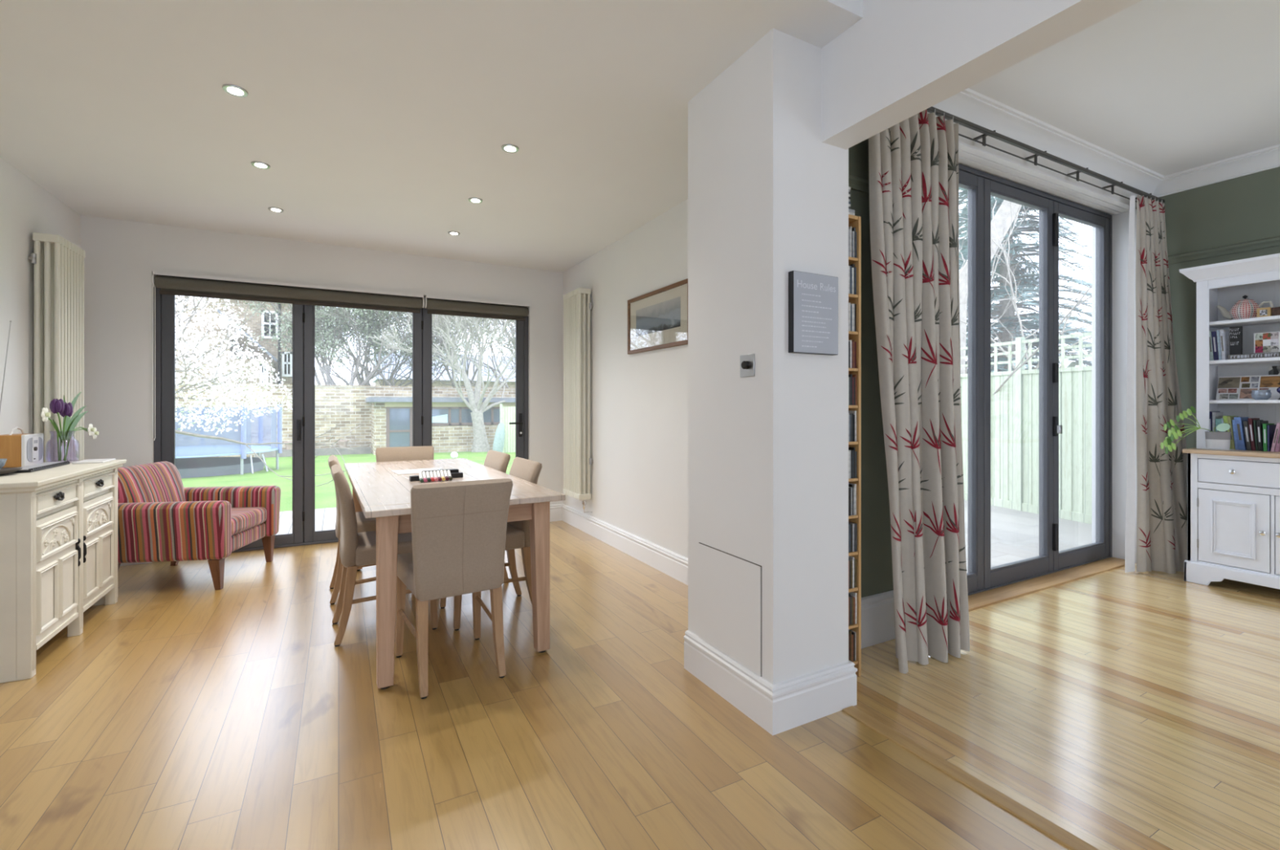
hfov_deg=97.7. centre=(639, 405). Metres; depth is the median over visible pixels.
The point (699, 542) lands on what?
trim
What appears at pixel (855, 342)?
case
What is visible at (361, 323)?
evergreen tree
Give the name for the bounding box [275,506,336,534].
terrace
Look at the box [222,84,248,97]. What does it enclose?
recessed light
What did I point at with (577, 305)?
radiator
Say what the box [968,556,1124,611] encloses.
threshold
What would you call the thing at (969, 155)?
trim
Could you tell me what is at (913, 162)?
curtain
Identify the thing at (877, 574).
wall
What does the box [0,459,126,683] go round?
sideboard
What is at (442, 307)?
roller blind
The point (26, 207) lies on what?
wall
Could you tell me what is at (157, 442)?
trim
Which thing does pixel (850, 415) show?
case
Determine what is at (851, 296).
shelf
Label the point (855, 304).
case
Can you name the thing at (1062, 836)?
trim
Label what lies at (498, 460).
dining chair
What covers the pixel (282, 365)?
house
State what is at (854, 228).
case
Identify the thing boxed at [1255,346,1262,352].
picture
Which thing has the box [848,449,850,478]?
case
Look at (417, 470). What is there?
magazine
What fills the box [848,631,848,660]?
case
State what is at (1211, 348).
book
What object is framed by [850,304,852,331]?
case
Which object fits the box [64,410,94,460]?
daffodil
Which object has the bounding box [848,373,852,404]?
case
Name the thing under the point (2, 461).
bowl
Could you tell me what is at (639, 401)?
wall
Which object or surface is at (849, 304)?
case
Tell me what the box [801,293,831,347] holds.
print
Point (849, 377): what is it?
case
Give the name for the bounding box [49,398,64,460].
tulip
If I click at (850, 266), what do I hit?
case
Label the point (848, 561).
case
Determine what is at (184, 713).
floor
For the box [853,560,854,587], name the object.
case
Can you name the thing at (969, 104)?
trim
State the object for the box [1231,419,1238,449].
book
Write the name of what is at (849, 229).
case
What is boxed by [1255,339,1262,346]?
picture
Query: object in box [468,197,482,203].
recessed light
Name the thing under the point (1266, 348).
picture
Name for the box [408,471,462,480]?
pencil case
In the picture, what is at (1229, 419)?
book
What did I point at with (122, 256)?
wall
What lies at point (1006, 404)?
fence panel
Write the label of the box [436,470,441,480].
pen
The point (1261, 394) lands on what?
bowl
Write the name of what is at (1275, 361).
shelf
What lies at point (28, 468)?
tray
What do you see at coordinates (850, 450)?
case
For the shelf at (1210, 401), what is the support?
attached to the dresser
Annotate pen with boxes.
[418,471,423,482]
[422,471,427,482]
[426,471,431,481]
[429,471,434,481]
[432,471,438,481]
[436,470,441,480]
[440,470,445,480]
[443,470,448,480]
[447,470,452,479]
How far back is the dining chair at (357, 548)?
2.82 m
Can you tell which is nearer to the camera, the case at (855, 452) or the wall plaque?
the wall plaque
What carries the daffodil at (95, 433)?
in the vase
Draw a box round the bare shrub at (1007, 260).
[959,196,1091,395]
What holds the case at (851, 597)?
on the bookshelf at (855, 221)
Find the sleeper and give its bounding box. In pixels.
[254,446,370,457]
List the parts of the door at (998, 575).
handle, lever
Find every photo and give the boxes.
[1257,306,1271,317]
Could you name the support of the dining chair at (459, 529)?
on the floor
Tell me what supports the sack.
on the ground
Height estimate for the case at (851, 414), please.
0.123 m
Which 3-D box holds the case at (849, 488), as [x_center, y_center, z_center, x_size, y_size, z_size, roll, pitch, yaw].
[0.893,0.423,2.507,0.012,0.123,0.124,0,0,-28]
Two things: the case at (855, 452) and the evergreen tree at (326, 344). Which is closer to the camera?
the case at (855, 452)
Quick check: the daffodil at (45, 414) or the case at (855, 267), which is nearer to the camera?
the case at (855, 267)
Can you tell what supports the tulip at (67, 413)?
in the vase
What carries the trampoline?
on the ground
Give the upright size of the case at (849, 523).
0.123 m
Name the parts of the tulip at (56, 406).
stem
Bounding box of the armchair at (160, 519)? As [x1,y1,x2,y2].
[117,461,280,590]
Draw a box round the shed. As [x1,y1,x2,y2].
[365,396,515,454]
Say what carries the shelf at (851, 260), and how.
attached to the bookshelf at (855, 221)
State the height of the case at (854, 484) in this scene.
0.135 m
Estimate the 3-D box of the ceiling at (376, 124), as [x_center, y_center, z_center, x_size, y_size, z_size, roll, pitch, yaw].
[-1.466,-1.595,3.149,3.770,0.410,4.165,0,0,-28]
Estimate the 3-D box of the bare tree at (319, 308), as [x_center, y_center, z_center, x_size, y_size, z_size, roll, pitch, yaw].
[-12.997,-3.069,27.164,9.203,10.335,9.387,0,0,19]
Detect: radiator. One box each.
[28,231,84,462]
[563,287,592,512]
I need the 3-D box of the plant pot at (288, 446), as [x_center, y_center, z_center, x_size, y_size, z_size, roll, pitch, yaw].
[-12.749,1.468,20.369,0.380,0.280,0.380,0,0,-28]
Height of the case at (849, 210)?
0.014 m
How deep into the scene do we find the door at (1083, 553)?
4.33 m
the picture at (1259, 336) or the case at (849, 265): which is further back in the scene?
the picture at (1259, 336)
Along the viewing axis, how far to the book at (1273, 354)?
3.64 m
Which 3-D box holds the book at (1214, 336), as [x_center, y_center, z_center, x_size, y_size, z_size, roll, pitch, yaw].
[3.990,-0.406,3.851,0.151,0.200,0.036,0,0,-28]
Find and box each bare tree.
[253,302,489,386]
[259,312,515,386]
[320,306,506,386]
[368,311,515,452]
[379,311,515,387]
[467,317,515,364]
[959,200,1021,373]
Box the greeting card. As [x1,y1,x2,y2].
[1253,331,1279,353]
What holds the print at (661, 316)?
attached to the framed picture at (658, 319)
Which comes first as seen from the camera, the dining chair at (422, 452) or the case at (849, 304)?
the case at (849, 304)
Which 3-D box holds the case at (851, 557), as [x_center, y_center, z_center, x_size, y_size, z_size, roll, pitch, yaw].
[0.911,0.738,2.516,0.009,0.135,0.124,0,0,-28]
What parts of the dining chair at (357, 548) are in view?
leg, backrest, leg, seat, leg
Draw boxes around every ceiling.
[0,0,862,272]
[968,0,1279,175]
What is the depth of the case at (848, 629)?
2.48 m
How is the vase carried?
on the sideboard
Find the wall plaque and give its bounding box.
[788,270,838,355]
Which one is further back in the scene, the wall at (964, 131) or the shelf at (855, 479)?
the wall at (964, 131)
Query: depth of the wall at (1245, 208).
4.06 m
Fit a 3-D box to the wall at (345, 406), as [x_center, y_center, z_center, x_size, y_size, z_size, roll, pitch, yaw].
[-12.619,0.654,21.286,26.000,2.868,0.310,0,0,-28]
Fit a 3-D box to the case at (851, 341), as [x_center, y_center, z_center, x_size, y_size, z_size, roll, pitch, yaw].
[0.907,-0.222,2.517,0.009,0.117,0.119,0,0,-28]
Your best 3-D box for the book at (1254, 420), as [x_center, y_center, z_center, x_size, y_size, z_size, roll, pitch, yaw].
[4.085,0.197,3.685,0.150,0.200,0.021,0,0,-28]
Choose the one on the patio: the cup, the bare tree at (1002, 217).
the bare tree at (1002, 217)
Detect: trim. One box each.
[153,274,528,552]
[698,542,761,676]
[842,706,1098,849]
[848,174,1279,264]
[927,88,1279,197]
[958,141,1137,214]
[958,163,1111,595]
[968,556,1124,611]
[1091,195,1139,563]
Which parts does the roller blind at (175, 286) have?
pull chain, head rail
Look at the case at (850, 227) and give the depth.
2.45 m
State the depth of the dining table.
2.69 m
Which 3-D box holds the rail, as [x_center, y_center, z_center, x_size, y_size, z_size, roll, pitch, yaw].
[2.480,-1.518,3.469,3.260,0.076,0.107,0,0,-28]
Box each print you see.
[635,296,680,336]
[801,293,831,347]
[1268,365,1279,374]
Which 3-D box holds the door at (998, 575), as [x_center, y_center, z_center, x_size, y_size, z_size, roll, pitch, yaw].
[2.578,-0.140,3.788,0.858,2.631,0.110,0,0,-28]
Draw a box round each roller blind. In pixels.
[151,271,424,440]
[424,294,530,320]
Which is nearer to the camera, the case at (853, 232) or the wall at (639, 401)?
the case at (853, 232)
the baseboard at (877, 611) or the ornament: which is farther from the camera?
the ornament
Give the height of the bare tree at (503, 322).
11.185 m
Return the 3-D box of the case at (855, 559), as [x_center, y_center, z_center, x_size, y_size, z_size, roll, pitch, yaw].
[0.926,0.743,2.525,0.012,0.124,0.122,0,0,-28]
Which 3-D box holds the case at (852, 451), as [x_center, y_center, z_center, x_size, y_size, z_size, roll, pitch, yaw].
[0.910,0.260,2.518,0.009,0.123,0.121,0,0,-28]
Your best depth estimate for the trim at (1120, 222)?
4.34 m
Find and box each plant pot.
[284,441,292,449]
[337,440,348,448]
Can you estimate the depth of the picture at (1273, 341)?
3.60 m
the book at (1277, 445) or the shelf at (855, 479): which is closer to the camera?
the shelf at (855, 479)
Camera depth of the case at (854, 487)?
2.46 m
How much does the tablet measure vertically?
0.009 m
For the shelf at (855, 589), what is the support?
attached to the bookshelf at (855, 221)
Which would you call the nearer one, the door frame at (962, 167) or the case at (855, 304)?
the case at (855, 304)
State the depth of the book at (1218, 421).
3.81 m
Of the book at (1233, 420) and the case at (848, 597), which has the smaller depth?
the case at (848, 597)
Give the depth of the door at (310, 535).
4.82 m
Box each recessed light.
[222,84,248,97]
[250,160,270,168]
[267,206,284,212]
[448,231,460,235]
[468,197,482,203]
[501,143,519,152]
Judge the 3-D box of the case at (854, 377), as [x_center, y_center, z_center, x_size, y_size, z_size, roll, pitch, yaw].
[0.918,-0.062,2.522,0.009,0.123,0.122,0,0,-28]
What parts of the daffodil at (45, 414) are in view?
stem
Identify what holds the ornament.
on the dresser
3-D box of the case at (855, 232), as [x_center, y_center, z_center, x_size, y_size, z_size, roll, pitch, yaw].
[0.928,-0.709,2.527,0.006,0.117,0.121,0,0,-28]
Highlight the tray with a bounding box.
[10,461,70,473]
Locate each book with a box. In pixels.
[1208,330,1213,359]
[1208,411,1219,431]
[1211,331,1218,359]
[1212,412,1223,431]
[1215,418,1222,431]
[1216,329,1222,359]
[1219,329,1229,359]
[1222,415,1235,448]
[1226,416,1238,449]
[1227,351,1279,359]
[1229,325,1242,354]
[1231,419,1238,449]
[1234,417,1248,449]
[1243,421,1251,450]
[1248,417,1259,450]
[1253,419,1262,450]
[1256,420,1268,451]
[1262,422,1274,451]
[1266,424,1276,451]
[1270,422,1279,451]
[1275,429,1279,451]
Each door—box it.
[161,293,304,549]
[303,304,423,542]
[422,305,524,457]
[958,169,983,592]
[983,177,1062,588]
[1053,200,1108,570]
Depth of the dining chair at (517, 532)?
3.20 m
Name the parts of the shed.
door, pane, pane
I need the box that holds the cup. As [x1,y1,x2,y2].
[44,412,50,417]
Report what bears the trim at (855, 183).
attached to the wall at (1245, 208)
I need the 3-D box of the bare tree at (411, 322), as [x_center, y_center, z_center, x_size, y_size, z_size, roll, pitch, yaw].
[-10.747,-3.085,24.987,9.998,10.157,7.088,0,0,-28]
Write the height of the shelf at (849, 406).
0.012 m
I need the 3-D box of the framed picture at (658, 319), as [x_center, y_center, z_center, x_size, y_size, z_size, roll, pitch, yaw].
[0.123,-0.627,4.103,0.025,0.435,0.905,0,0,-28]
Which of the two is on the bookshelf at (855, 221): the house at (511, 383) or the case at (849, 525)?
the case at (849, 525)
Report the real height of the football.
0.220 m
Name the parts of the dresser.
cornice, knob, moulding, door, drawer, edge moulding, knob, knob, door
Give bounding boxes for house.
[175,296,292,384]
[372,351,515,387]
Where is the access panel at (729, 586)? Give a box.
[697,542,760,676]
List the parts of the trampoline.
leg, leg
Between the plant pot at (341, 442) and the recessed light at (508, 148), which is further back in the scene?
the plant pot at (341, 442)
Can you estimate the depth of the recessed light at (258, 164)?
3.22 m
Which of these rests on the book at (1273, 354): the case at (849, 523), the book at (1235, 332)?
the book at (1235, 332)
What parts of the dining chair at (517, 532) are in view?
leg, leg, leg, seat, backrest, leg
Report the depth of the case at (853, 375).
2.47 m
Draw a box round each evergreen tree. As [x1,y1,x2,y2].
[236,300,475,386]
[262,302,450,385]
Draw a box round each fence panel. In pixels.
[499,404,515,452]
[960,337,1024,511]
[1021,332,1091,524]
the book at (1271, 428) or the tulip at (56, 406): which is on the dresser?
the book at (1271, 428)
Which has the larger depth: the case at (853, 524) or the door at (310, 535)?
the door at (310, 535)
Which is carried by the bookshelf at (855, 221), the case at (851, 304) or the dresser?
the case at (851, 304)
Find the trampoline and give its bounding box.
[175,404,282,478]
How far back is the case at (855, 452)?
2.47 m
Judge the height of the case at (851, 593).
0.135 m
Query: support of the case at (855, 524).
on the bookshelf at (855, 221)
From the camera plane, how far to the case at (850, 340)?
2.46 m
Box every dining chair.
[328,454,376,604]
[330,464,437,646]
[375,445,434,462]
[395,478,512,698]
[440,457,542,630]
[483,449,510,579]
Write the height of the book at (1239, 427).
0.218 m
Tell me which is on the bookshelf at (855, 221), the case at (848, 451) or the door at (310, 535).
the case at (848, 451)
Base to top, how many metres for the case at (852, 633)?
0.123 m
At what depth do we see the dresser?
3.70 m
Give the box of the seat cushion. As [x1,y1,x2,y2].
[231,506,266,535]
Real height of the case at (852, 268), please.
0.117 m
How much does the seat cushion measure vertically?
0.126 m
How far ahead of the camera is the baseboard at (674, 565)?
4.43 m
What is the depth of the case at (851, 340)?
2.47 m
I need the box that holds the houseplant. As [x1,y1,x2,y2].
[1160,406,1234,453]
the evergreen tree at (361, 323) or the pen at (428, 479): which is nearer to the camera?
the pen at (428, 479)
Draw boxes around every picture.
[627,278,688,354]
[1255,333,1262,340]
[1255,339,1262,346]
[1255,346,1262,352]
[1262,332,1271,339]
[1262,338,1271,346]
[1262,345,1271,352]
[1271,332,1278,338]
[1271,338,1278,345]
[1271,345,1278,351]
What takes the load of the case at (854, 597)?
on the bookshelf at (855, 221)
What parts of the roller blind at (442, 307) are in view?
head rail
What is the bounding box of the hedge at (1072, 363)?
[1026,345,1091,367]
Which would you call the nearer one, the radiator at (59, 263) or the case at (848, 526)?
the case at (848, 526)
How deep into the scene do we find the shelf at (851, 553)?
2.46 m
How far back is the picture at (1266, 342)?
3.63 m
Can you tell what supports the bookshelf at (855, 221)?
on the floor
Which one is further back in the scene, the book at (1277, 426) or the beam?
the book at (1277, 426)
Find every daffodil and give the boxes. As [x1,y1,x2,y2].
[40,404,86,461]
[62,426,98,460]
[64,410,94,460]
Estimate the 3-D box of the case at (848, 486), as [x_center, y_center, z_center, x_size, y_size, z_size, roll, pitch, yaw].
[0.902,0.423,2.513,0.009,0.123,0.121,0,0,-28]
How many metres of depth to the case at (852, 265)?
2.47 m
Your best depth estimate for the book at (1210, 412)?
3.84 m
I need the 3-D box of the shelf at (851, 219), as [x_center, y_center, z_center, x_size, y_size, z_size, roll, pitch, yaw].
[0.870,-0.828,2.499,0.138,0.015,0.140,0,0,-28]
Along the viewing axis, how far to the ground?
11.76 m
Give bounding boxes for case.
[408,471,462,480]
[422,468,458,474]
[848,208,854,213]
[848,226,851,257]
[848,228,850,256]
[848,263,854,293]
[848,265,848,293]
[848,265,849,293]
[848,302,850,330]
[848,339,851,368]
[848,341,849,368]
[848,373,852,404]
[848,377,848,404]
[848,377,850,404]
[848,410,856,441]
[848,413,849,441]
[848,446,854,478]
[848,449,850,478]
[848,450,849,478]
[848,482,856,514]
[848,483,853,515]
[848,486,852,515]
[848,487,851,515]
[848,521,857,551]
[848,522,854,551]
[848,523,850,552]
[848,523,852,551]
[848,525,848,552]
[848,555,853,588]
[848,556,850,588]
[848,560,848,588]
[848,591,857,623]
[848,596,849,625]
[848,629,856,660]
[848,630,851,661]
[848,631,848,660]
[848,633,849,660]
[849,266,851,293]
[849,413,852,441]
[849,414,850,441]
[849,449,851,478]
[849,595,851,624]
[849,595,855,624]
[850,303,853,331]
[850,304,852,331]
[850,560,852,588]
[851,226,852,257]
[851,267,853,293]
[851,340,854,368]
[851,341,853,368]
[851,449,853,478]
[851,596,853,624]
[851,631,855,661]
[851,634,853,662]
[852,226,855,257]
[852,231,854,257]
[852,374,857,404]
[852,377,853,404]
[852,413,853,441]
[853,303,854,331]
[853,377,855,404]
[853,414,854,441]
[853,486,855,515]
[853,558,857,587]
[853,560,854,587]
[854,266,856,294]
[854,303,856,331]
[854,342,856,368]
[854,451,857,478]
[855,231,856,257]
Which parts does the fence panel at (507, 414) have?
post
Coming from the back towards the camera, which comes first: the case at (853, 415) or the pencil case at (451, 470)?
the pencil case at (451, 470)
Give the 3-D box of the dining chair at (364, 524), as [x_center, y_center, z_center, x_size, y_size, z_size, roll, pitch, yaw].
[-1.739,0.762,3.630,0.508,0.875,0.429,0,0,-29]
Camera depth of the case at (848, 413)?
2.45 m
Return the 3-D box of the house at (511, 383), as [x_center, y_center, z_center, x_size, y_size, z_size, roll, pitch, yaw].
[-12.230,-0.550,42.260,14.200,6.500,6.800,0,0,-28]
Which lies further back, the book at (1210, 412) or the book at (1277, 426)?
the book at (1210, 412)
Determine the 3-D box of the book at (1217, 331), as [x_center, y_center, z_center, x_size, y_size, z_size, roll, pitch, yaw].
[3.999,-0.408,3.834,0.150,0.205,0.025,0,0,-28]
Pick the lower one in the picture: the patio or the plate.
the patio
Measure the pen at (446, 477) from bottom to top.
0.051 m
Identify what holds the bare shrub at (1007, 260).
on the patio
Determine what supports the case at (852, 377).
on the bookshelf at (855, 221)
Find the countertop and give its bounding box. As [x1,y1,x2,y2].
[1182,447,1279,457]
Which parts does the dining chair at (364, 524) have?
leg, backrest, leg, seat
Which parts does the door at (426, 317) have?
lever, handle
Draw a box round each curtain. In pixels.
[868,108,969,673]
[1124,194,1186,573]
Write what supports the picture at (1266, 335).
on the greeting card
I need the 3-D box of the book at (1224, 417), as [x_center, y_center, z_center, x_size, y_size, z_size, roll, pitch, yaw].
[4.021,0.184,3.803,0.151,0.225,0.040,0,0,-28]
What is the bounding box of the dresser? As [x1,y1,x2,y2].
[1178,253,1279,589]
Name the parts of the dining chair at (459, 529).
leg, seat, leg, backrest, leg, leg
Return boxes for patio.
[964,499,1091,573]
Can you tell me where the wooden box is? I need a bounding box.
[1271,306,1279,315]
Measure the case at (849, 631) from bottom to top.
0.135 m
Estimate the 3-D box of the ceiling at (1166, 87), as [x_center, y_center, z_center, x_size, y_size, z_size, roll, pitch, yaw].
[3.492,-1.750,1.304,3.815,0.100,4.980,0,0,-28]
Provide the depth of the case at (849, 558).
2.46 m
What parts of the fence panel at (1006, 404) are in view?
post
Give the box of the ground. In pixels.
[181,451,515,511]
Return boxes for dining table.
[343,457,565,688]
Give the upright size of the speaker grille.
0.136 m
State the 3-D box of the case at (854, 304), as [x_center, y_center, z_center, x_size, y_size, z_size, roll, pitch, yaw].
[0.919,-0.387,2.523,0.006,0.123,0.119,0,0,-28]
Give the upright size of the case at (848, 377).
0.123 m
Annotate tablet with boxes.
[71,457,115,463]
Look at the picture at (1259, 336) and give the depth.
3.66 m
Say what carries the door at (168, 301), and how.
in the wall at (122, 256)
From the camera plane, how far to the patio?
5.41 m
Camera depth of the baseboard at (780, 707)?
2.17 m
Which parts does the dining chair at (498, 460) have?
backrest, leg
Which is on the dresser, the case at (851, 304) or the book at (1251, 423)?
the book at (1251, 423)
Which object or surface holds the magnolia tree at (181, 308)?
on the ground
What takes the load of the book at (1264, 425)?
on the dresser
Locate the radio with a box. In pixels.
[0,320,43,467]
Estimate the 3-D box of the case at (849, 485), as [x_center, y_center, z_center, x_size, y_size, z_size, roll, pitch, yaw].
[0.909,0.417,2.517,0.006,0.135,0.120,0,0,-28]
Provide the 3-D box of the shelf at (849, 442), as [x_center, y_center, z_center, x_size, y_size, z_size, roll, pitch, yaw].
[0.870,0.166,2.499,0.138,0.012,0.140,0,0,-28]
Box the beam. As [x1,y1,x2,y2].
[821,0,1142,149]
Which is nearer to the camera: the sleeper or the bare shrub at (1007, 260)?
the bare shrub at (1007, 260)
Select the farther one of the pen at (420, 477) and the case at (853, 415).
the pen at (420, 477)
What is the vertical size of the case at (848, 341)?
0.117 m
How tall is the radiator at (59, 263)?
1.925 m
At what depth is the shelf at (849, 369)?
2.46 m
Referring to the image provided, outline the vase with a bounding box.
[45,430,79,462]
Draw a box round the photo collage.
[1215,374,1279,399]
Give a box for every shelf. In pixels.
[848,213,857,222]
[848,256,857,263]
[848,293,857,299]
[848,330,857,335]
[848,368,857,371]
[848,404,857,408]
[848,441,857,444]
[848,477,857,481]
[848,514,857,519]
[848,551,857,555]
[848,586,857,592]
[848,623,857,629]
[1208,315,1279,328]
[1208,356,1279,365]
[1208,400,1279,403]
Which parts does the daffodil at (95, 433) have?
stem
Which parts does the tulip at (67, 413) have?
stem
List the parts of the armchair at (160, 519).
backrest, leg, arm, leg, arm, seat, leg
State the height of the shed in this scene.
2.218 m
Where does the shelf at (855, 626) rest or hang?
attached to the bookshelf at (855, 221)
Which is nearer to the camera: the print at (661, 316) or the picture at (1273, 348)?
the picture at (1273, 348)
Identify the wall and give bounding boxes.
[0,155,79,435]
[80,214,563,504]
[175,382,515,457]
[563,199,688,558]
[848,137,893,597]
[927,112,1137,213]
[1159,166,1279,448]
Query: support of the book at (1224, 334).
on the dresser
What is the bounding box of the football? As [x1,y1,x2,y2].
[450,451,457,458]
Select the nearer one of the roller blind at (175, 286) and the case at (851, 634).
the case at (851, 634)
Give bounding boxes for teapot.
[1216,294,1274,319]
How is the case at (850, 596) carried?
on the bookshelf at (855, 221)
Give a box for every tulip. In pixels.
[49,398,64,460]
[59,391,81,460]
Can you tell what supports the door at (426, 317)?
in the wall at (122, 256)
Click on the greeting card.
(1264, 342)
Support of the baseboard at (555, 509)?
attached to the wall at (122, 256)
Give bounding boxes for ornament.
[1276,386,1279,399]
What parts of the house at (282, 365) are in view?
pane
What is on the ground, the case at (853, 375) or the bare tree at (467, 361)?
the bare tree at (467, 361)
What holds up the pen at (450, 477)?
on the dining table
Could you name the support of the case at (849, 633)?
on the bookshelf at (855, 221)
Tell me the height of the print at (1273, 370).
0.205 m
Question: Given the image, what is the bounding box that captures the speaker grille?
[26,436,43,462]
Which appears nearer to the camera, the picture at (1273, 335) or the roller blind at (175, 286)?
the picture at (1273, 335)
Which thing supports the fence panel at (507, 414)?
on the ground
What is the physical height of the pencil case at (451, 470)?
0.048 m
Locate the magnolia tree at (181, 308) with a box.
[175,295,373,486]
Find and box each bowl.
[0,458,7,469]
[1250,389,1271,399]
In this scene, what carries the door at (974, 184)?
in the wall at (964, 131)
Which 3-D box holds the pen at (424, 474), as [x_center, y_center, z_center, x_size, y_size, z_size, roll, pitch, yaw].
[-1.207,0.401,3.131,0.019,0.051,0.086,0,0,-28]
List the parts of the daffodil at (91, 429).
stem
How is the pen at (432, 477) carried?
on the dining table
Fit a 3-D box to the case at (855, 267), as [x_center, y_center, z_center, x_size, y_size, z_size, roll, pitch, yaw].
[0.926,-0.550,2.527,0.009,0.123,0.119,0,0,-28]
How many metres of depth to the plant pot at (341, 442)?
21.06 m
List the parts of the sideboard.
post, door, drawer, handle, post, handle, handle, door, drawer, handle, post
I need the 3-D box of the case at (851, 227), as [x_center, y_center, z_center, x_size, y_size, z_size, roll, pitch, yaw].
[0.903,-0.718,2.515,0.009,0.135,0.118,0,0,-28]
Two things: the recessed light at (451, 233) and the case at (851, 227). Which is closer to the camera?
the case at (851, 227)
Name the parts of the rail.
cord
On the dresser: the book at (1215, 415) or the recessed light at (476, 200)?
the book at (1215, 415)
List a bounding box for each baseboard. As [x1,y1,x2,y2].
[120,503,562,566]
[561,503,688,585]
[683,630,857,735]
[861,590,895,648]
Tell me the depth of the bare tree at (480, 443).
21.38 m
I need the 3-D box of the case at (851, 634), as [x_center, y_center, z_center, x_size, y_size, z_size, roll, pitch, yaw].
[0.907,1.071,2.515,0.012,0.117,0.122,0,0,-28]
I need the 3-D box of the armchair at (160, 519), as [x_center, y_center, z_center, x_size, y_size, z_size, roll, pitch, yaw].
[-3.126,0.804,3.918,0.775,0.792,0.824,0,0,-9]
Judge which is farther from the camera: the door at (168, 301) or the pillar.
the door at (168, 301)
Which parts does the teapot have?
spout, lid, handle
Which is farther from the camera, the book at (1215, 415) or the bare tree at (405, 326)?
the bare tree at (405, 326)
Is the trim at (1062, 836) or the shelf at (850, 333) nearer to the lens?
the trim at (1062, 836)
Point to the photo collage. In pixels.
(1239, 387)
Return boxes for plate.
[0,467,22,475]
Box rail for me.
[926,106,1164,202]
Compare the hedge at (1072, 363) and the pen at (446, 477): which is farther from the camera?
the hedge at (1072, 363)
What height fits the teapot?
0.169 m
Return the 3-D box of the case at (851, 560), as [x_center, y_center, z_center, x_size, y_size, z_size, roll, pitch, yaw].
[0.902,0.744,2.512,0.009,0.123,0.123,0,0,-28]
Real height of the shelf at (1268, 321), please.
0.022 m
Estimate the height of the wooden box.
0.058 m
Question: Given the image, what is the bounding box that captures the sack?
[493,422,505,452]
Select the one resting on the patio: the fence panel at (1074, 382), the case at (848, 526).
the fence panel at (1074, 382)
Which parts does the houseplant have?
stem, pot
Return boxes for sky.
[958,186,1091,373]
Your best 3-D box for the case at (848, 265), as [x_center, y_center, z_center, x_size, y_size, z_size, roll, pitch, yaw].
[0.881,-0.550,2.502,0.012,0.123,0.121,0,0,-28]
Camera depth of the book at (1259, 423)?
3.63 m
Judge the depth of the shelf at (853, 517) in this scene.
2.46 m
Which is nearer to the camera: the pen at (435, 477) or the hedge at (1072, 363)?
the pen at (435, 477)
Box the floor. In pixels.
[0,520,1279,849]
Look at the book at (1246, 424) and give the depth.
3.68 m
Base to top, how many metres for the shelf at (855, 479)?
0.012 m
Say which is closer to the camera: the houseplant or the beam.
the beam
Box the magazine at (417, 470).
[391,467,439,475]
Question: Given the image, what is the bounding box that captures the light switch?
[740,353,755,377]
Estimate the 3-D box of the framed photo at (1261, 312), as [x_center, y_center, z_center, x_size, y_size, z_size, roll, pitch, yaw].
[4.050,-0.600,3.623,0.052,0.062,0.061,0,0,-28]
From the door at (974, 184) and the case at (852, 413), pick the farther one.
the door at (974, 184)
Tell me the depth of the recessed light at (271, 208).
3.95 m
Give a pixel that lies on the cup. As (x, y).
(46, 414)
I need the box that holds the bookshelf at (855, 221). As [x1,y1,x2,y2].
[848,213,861,676]
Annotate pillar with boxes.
[688,28,848,684]
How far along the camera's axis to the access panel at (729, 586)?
2.27 m
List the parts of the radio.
carry handle, control panel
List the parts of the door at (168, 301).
pull handle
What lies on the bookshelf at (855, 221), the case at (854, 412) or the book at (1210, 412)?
the case at (854, 412)
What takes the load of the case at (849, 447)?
on the bookshelf at (855, 221)
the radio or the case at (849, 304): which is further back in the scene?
the radio
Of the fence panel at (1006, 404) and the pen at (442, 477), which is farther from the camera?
the fence panel at (1006, 404)

